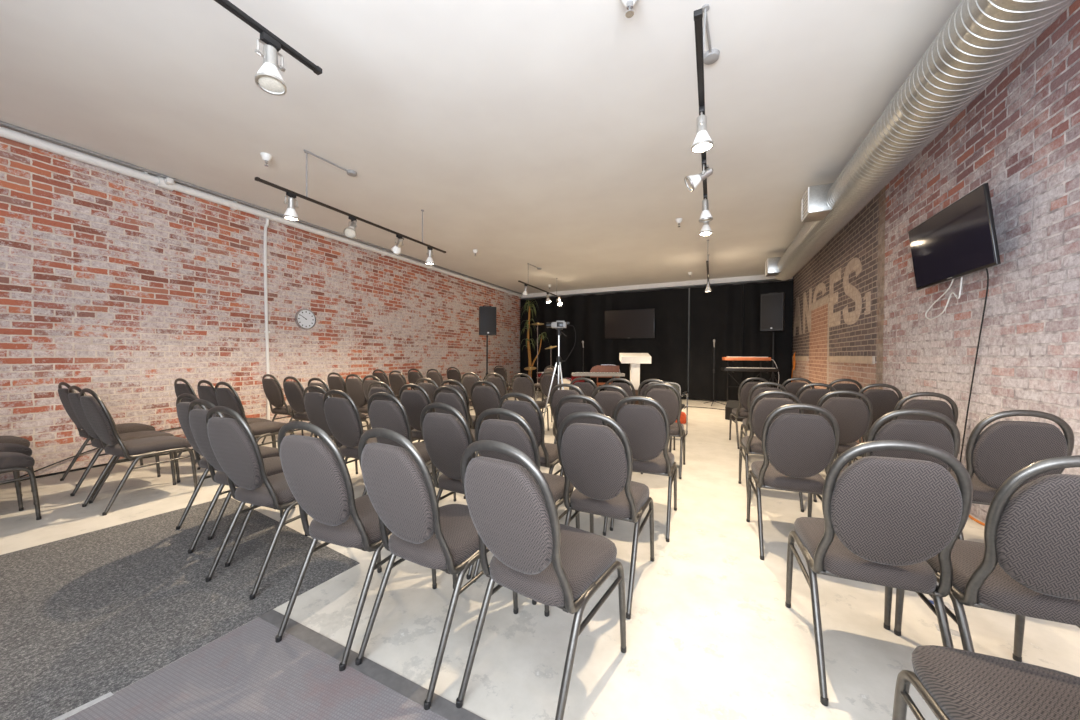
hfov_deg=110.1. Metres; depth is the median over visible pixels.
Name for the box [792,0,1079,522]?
wall
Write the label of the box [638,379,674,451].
banquet chair
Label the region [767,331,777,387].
speaker stand
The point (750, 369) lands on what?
keyboard
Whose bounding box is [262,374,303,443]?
banquet chair
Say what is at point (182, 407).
banquet chair
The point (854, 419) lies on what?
banquet chair
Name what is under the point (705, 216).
track spotlight
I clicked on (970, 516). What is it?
extension cord
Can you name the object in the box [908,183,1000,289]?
television
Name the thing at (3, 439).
banquet chair
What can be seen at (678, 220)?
sprinkler
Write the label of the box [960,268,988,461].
power cord
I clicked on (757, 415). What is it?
banquet chair
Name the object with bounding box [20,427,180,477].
cable
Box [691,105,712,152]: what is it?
track spotlight
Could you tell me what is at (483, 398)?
banquet chair
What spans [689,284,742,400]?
stage curtain
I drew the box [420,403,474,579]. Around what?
banquet chair
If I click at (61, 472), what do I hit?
cable
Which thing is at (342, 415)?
banquet chair
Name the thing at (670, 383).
banquet chair
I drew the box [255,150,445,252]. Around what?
track
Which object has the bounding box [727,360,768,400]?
rack
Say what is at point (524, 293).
track spotlight
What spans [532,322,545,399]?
cymbal stand
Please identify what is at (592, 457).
banquet chair
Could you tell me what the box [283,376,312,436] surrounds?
banquet chair
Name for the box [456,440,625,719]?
banquet chair
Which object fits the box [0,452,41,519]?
banquet chair
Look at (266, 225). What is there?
conduit
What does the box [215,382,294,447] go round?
banquet chair
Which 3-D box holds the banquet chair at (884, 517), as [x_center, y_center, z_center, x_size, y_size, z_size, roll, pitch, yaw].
[1.276,0.733,1.492,0.402,0.953,0.612,1,1,22]
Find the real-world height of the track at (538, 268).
0.500 m
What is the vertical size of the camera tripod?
1.615 m
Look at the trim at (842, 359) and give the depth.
5.53 m
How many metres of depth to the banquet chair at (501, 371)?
9.78 m
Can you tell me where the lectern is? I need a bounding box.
[619,353,650,404]
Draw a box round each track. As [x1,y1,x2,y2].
[214,0,321,74]
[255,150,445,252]
[518,263,562,297]
[694,4,719,194]
[706,240,708,278]
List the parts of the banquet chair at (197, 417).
frame, backrest, leg, leg, seat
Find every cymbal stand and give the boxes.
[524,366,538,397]
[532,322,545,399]
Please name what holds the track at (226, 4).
hanging from the ceiling
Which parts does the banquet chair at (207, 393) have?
frame, backrest, seat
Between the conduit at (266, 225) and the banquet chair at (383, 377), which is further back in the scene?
the banquet chair at (383, 377)
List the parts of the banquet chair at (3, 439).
seat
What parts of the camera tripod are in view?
leg, leg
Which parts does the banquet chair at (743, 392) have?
leg, leg, seat, frame, backrest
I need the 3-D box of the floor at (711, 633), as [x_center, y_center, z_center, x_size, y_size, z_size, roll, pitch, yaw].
[0.220,1.204,5.582,8.300,0.100,13.722,1,1,24]
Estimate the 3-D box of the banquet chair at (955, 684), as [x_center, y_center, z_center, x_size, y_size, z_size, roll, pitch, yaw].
[1.059,0.741,0.701,0.402,0.953,0.612,1,1,20]
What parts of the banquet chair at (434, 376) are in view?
backrest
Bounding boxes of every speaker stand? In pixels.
[483,335,487,379]
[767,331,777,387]
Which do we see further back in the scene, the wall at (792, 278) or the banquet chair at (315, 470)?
the wall at (792, 278)
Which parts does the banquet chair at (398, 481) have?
leg, backrest, seat frame, frame, seat, leg, leg, leg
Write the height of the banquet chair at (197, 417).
0.953 m
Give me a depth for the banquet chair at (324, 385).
4.34 m
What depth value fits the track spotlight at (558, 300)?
10.35 m
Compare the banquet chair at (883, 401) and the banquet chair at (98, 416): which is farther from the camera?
the banquet chair at (883, 401)
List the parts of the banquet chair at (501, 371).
backrest, frame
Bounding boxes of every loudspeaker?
[479,305,495,335]
[760,292,784,331]
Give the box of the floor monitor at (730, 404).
[725,400,745,421]
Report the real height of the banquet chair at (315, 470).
0.953 m
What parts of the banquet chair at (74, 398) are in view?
frame, backrest, leg, leg, seat, leg, leg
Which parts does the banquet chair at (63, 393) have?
frame, backrest, leg, seat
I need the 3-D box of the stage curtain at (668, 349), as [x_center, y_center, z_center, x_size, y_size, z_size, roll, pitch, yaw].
[1.728,-0.488,11.771,5.414,3.092,0.117,1,1,27]
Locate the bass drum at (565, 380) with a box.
[560,377,570,389]
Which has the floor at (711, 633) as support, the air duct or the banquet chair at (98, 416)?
the banquet chair at (98, 416)
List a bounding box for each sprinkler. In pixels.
[260,152,271,166]
[621,0,636,17]
[676,218,682,226]
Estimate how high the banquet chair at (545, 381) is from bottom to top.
0.953 m
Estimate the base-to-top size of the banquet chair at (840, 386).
0.953 m
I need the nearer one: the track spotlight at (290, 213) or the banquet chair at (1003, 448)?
the banquet chair at (1003, 448)
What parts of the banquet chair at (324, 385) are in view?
backrest, frame, seat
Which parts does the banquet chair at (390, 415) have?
backrest, frame, seat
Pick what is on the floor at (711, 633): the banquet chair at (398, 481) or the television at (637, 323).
the banquet chair at (398, 481)
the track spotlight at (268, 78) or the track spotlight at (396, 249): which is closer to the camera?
the track spotlight at (268, 78)
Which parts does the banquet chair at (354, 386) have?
backrest, frame, seat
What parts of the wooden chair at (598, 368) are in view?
backrest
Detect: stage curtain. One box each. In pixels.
[520,288,688,398]
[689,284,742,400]
[742,280,792,388]
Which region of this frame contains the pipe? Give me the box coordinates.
[0,126,521,296]
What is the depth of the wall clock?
6.13 m
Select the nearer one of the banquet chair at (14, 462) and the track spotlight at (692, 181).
the banquet chair at (14, 462)
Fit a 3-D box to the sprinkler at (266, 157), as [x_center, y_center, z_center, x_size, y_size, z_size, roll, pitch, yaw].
[-2.902,-2.116,4.003,0.104,0.114,0.102,1,1,24]
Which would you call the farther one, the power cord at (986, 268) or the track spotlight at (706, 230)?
the track spotlight at (706, 230)
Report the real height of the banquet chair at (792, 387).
0.953 m
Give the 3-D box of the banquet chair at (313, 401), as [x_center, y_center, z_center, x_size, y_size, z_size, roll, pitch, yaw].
[-1.819,0.692,3.505,0.402,0.953,0.612,1,1,24]
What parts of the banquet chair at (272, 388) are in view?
backrest, frame, seat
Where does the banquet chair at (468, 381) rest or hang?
on the floor at (711, 633)
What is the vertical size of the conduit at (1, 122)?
0.030 m
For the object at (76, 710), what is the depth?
1.30 m
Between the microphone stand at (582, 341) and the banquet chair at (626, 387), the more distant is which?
the microphone stand at (582, 341)
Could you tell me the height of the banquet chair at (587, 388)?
0.953 m
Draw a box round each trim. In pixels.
[521,275,792,298]
[792,356,874,363]
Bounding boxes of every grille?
[765,258,767,275]
[801,187,808,221]
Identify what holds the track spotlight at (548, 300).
hanging from the track at (538, 268)
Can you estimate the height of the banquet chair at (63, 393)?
0.953 m
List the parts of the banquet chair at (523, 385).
backrest, frame, seat, leg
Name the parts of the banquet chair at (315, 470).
leg, backrest, frame, seat, leg, leg, leg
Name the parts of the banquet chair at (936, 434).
backrest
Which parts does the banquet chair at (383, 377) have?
backrest, frame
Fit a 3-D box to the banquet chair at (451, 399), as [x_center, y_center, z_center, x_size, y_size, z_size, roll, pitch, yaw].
[-0.670,0.698,3.520,0.402,0.953,0.612,1,1,29]
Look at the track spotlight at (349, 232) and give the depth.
4.38 m
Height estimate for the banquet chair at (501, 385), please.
0.953 m
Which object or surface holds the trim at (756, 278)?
attached to the wall at (792, 278)
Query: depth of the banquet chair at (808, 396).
3.92 m
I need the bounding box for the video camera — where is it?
[546,321,569,327]
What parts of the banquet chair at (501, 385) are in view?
backrest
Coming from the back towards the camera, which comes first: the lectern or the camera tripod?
the lectern
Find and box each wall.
[0,133,521,481]
[527,278,792,400]
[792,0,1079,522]
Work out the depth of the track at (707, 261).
6.86 m
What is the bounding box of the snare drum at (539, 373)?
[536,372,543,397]
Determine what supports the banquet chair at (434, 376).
on the floor at (711, 633)
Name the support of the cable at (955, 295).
hanging from the television at (959, 240)
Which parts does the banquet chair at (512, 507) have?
leg, backrest, seat frame, frame, leg, seat, leg, leg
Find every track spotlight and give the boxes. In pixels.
[255,31,286,95]
[283,192,298,220]
[343,216,356,237]
[391,234,403,254]
[425,246,433,264]
[522,284,527,295]
[546,293,550,302]
[556,297,561,305]
[684,159,712,191]
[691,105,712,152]
[699,194,712,222]
[699,222,711,235]
[705,279,710,291]
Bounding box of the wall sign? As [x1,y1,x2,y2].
[793,258,870,335]
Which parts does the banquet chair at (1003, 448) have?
leg, seat, seat frame, backrest, frame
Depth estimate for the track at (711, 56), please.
2.27 m
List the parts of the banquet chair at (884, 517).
leg, leg, seat, seat frame, frame, leg, backrest, leg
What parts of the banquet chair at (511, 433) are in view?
leg, backrest, frame, seat, leg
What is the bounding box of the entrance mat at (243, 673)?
[65,609,485,719]
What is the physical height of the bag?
0.215 m
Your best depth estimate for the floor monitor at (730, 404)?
7.25 m
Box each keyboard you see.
[721,367,778,371]
[722,356,770,360]
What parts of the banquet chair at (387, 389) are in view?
backrest, frame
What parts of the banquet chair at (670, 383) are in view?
frame, backrest, leg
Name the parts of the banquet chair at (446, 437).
leg, backrest, frame, seat, leg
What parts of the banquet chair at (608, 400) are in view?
backrest, frame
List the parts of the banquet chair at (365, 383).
backrest, frame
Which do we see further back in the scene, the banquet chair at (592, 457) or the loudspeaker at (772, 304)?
the loudspeaker at (772, 304)
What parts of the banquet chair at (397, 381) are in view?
backrest, frame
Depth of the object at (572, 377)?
10.09 m
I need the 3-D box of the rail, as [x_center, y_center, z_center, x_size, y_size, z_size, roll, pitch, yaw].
[2.811,-2.040,11.199,7.850,0.024,0.024,1,1,27]
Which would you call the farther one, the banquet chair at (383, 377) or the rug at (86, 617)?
the banquet chair at (383, 377)
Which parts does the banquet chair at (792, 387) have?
frame, backrest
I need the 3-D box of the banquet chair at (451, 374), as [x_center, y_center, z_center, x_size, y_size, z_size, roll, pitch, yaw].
[-1.849,0.629,8.748,0.402,0.953,0.612,1,1,24]
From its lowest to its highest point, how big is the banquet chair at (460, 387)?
0.953 m
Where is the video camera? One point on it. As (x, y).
(558, 324)
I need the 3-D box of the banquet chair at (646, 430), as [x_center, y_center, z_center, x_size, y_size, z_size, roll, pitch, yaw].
[0.781,0.714,2.794,0.402,0.953,0.612,1,1,24]
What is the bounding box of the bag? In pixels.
[675,411,685,423]
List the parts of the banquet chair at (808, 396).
frame, backrest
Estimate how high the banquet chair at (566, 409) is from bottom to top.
0.953 m
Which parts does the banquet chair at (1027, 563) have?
leg, leg, seat, frame, leg, seat frame, backrest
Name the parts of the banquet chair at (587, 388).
frame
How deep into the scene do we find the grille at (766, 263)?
7.64 m
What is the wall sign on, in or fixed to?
attached to the wall at (1019, 136)
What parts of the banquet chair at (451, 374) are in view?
backrest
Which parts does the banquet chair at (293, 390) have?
frame, backrest, seat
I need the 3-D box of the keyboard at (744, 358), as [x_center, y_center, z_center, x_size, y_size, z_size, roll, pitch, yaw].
[4.769,-0.038,8.740,0.960,0.098,0.280,0,1,10]
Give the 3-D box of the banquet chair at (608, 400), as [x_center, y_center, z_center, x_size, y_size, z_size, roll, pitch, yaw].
[0.762,0.702,3.780,0.402,0.953,0.612,1,1,24]
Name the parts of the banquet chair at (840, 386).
backrest, frame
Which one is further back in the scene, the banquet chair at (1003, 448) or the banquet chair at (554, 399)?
the banquet chair at (554, 399)
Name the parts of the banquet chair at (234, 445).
leg, backrest, frame, seat, leg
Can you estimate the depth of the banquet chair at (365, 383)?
4.92 m
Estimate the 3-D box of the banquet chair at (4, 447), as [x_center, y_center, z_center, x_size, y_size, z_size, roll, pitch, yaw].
[-4.350,0.687,2.844,0.402,0.953,0.612,1,1,24]
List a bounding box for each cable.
[4,417,368,483]
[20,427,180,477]
[925,277,962,319]
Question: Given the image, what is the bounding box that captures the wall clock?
[295,309,315,329]
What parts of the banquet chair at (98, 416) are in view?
backrest, leg, frame, leg, seat, leg, leg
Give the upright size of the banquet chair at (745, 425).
0.953 m
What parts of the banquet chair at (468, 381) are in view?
backrest, frame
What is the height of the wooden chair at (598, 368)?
0.980 m
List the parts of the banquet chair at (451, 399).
backrest, frame, seat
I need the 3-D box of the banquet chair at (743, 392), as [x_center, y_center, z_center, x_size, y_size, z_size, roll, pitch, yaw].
[2.878,0.697,5.180,0.402,0.953,0.612,1,1,16]
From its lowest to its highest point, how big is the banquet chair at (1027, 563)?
0.953 m
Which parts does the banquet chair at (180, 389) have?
backrest, frame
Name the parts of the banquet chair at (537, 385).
backrest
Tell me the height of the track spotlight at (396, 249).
0.248 m
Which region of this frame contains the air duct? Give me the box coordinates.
[765,0,1073,280]
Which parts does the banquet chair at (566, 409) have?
backrest, frame, leg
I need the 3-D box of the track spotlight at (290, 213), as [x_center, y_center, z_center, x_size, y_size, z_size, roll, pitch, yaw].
[-2.509,-1.545,3.800,0.134,0.256,0.141,1,1,24]
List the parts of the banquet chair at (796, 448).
leg, leg, seat, seat frame, frame, backrest, leg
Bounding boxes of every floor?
[0,391,1079,719]
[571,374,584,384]
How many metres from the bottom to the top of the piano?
0.098 m
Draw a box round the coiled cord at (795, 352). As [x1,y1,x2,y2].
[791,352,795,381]
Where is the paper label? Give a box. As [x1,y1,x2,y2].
[927,598,953,609]
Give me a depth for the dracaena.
11.49 m
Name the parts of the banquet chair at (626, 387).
backrest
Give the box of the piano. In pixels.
[572,372,624,376]
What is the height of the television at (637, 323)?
0.840 m
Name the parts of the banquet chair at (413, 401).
backrest, frame, seat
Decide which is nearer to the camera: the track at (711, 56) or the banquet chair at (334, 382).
the track at (711, 56)
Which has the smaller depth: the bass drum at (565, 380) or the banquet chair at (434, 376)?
the banquet chair at (434, 376)
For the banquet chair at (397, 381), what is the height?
0.953 m
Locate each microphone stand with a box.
[582,341,583,371]
[705,339,725,405]
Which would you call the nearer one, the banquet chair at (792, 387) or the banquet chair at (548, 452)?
the banquet chair at (548, 452)
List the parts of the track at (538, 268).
rail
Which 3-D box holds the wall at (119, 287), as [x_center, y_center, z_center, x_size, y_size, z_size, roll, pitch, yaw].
[-3.498,-0.549,7.148,0.200,3.330,13.622,1,1,24]
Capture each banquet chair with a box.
[0,436,31,491]
[0,443,33,503]
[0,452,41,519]
[58,382,159,484]
[68,385,179,503]
[80,388,196,515]
[174,378,246,463]
[176,393,294,539]
[188,399,283,566]
[197,380,276,469]
[205,406,307,599]
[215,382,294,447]
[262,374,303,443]
[275,421,436,670]
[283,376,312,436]
[303,385,374,473]
[308,378,368,429]
[323,390,376,495]
[327,372,367,405]
[345,374,371,428]
[355,428,517,709]
[362,375,413,439]
[367,381,417,440]
[367,392,455,501]
[372,369,397,396]
[389,370,407,399]
[399,384,432,479]
[408,369,423,389]
[415,378,438,441]
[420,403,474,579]
[426,369,443,386]
[433,386,478,498]
[439,379,482,428]
[447,367,462,389]
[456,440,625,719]
[461,372,482,409]
[470,380,502,423]
[472,408,579,604]
[485,373,507,403]
[494,366,512,392]
[498,392,560,474]
[512,373,548,430]
[534,365,554,392]
[540,372,560,421]
[549,383,586,469]
[554,394,607,535]
[557,411,653,618]
[569,377,597,404]
[591,385,631,477]
[604,378,635,404]
[610,396,676,541]
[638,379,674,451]
[641,383,684,478]
[648,382,687,439]
[729,377,770,448]
[738,390,803,511]
[740,382,788,443]
[746,403,839,559]
[780,378,814,401]
[785,440,972,705]
[794,383,838,458]
[813,390,872,501]
[826,379,863,443]
[837,409,959,478]
[838,383,902,461]
[892,392,957,433]
[892,645,1079,719]
[894,455,1079,661]
[950,410,1073,539]
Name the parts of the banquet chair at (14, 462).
seat, leg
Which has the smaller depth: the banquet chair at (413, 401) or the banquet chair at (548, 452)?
the banquet chair at (548, 452)
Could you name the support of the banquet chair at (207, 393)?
on the floor at (711, 633)
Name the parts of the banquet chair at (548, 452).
backrest, seat, leg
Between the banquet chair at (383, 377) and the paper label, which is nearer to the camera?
the paper label
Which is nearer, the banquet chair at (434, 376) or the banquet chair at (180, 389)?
the banquet chair at (180, 389)
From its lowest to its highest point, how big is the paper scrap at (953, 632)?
0.002 m
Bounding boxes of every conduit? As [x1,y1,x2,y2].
[0,121,521,293]
[263,218,269,419]
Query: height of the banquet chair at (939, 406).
0.953 m
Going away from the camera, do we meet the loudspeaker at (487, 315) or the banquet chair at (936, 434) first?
the banquet chair at (936, 434)
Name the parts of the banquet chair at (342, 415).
backrest, frame, seat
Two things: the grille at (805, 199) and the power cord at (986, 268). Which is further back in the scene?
the grille at (805, 199)
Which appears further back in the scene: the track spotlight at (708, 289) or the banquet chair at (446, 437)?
the track spotlight at (708, 289)
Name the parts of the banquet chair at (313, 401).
backrest, frame, seat, leg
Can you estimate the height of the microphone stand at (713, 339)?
1.642 m
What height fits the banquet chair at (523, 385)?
0.953 m
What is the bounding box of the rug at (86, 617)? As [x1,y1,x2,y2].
[0,497,359,719]
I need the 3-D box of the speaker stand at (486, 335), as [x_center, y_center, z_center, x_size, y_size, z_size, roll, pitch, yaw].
[-1.167,0.268,8.741,0.783,1.669,0.681,1,1,24]
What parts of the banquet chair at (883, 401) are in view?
backrest, frame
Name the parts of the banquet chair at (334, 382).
backrest, frame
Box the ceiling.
[0,0,960,293]
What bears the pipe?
attached to the wall at (119, 287)
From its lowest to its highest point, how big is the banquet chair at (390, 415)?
0.953 m
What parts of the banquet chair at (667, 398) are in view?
backrest, frame, seat, leg, leg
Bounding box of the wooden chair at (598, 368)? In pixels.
[590,364,619,386]
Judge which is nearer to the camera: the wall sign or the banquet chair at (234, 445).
the banquet chair at (234, 445)
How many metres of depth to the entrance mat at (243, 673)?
1.38 m
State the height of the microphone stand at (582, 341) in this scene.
1.642 m
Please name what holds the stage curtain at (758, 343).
hanging from the rail
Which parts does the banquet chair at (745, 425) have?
leg, backrest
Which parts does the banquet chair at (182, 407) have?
backrest, frame, leg, leg, seat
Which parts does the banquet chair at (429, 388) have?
backrest, frame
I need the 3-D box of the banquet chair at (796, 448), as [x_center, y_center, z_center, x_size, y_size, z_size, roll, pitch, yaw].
[1.608,0.723,2.440,0.402,0.953,0.612,1,1,21]
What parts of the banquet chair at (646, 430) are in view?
backrest, frame, seat frame, seat, leg, leg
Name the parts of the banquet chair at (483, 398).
backrest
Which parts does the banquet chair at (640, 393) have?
backrest, frame, leg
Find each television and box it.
[605,309,654,338]
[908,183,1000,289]
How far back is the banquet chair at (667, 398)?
3.81 m
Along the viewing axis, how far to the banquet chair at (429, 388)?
4.40 m
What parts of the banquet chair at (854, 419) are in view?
frame, backrest, seat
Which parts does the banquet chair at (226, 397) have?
backrest, frame, leg, seat, leg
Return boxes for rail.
[520,279,792,299]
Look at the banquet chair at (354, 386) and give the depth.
5.21 m
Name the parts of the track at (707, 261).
rail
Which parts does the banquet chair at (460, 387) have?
backrest, seat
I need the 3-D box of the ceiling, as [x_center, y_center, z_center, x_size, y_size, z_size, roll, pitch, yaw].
[0.238,-2.225,5.541,8.300,0.100,13.722,1,1,24]
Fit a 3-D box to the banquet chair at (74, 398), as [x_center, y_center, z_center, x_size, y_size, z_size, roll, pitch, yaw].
[-3.711,0.684,3.377,0.402,0.953,0.612,1,1,24]
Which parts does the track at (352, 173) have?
hanger rod, hanger rod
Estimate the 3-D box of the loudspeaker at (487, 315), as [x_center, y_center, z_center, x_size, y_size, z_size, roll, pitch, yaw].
[-1.204,-0.907,8.619,0.370,0.675,0.358,0,1,-16]
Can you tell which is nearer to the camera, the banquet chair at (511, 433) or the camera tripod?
the banquet chair at (511, 433)
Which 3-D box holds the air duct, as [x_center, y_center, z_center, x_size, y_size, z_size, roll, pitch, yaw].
[2.744,-1.867,2.920,0.572,0.526,10.920,1,1,24]
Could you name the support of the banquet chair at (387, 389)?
on the floor at (711, 633)
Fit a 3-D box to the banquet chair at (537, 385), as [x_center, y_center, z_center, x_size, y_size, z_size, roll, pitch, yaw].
[0.093,0.625,9.918,0.402,0.953,0.612,1,1,39]
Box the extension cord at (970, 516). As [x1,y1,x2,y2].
[969,514,984,525]
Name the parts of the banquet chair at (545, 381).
backrest, frame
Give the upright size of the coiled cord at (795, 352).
0.948 m
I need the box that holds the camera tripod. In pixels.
[543,328,565,418]
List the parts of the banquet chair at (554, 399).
backrest, frame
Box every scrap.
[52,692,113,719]
[935,624,959,636]
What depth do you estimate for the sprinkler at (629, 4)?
2.17 m
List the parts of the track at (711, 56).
rail, hanger rod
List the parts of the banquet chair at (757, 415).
leg, leg, seat, frame, backrest, leg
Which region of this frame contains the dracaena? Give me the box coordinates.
[520,299,548,383]
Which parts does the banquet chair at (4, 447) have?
seat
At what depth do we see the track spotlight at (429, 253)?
5.63 m
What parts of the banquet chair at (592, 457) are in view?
leg, leg, backrest, frame, seat frame, seat, leg, leg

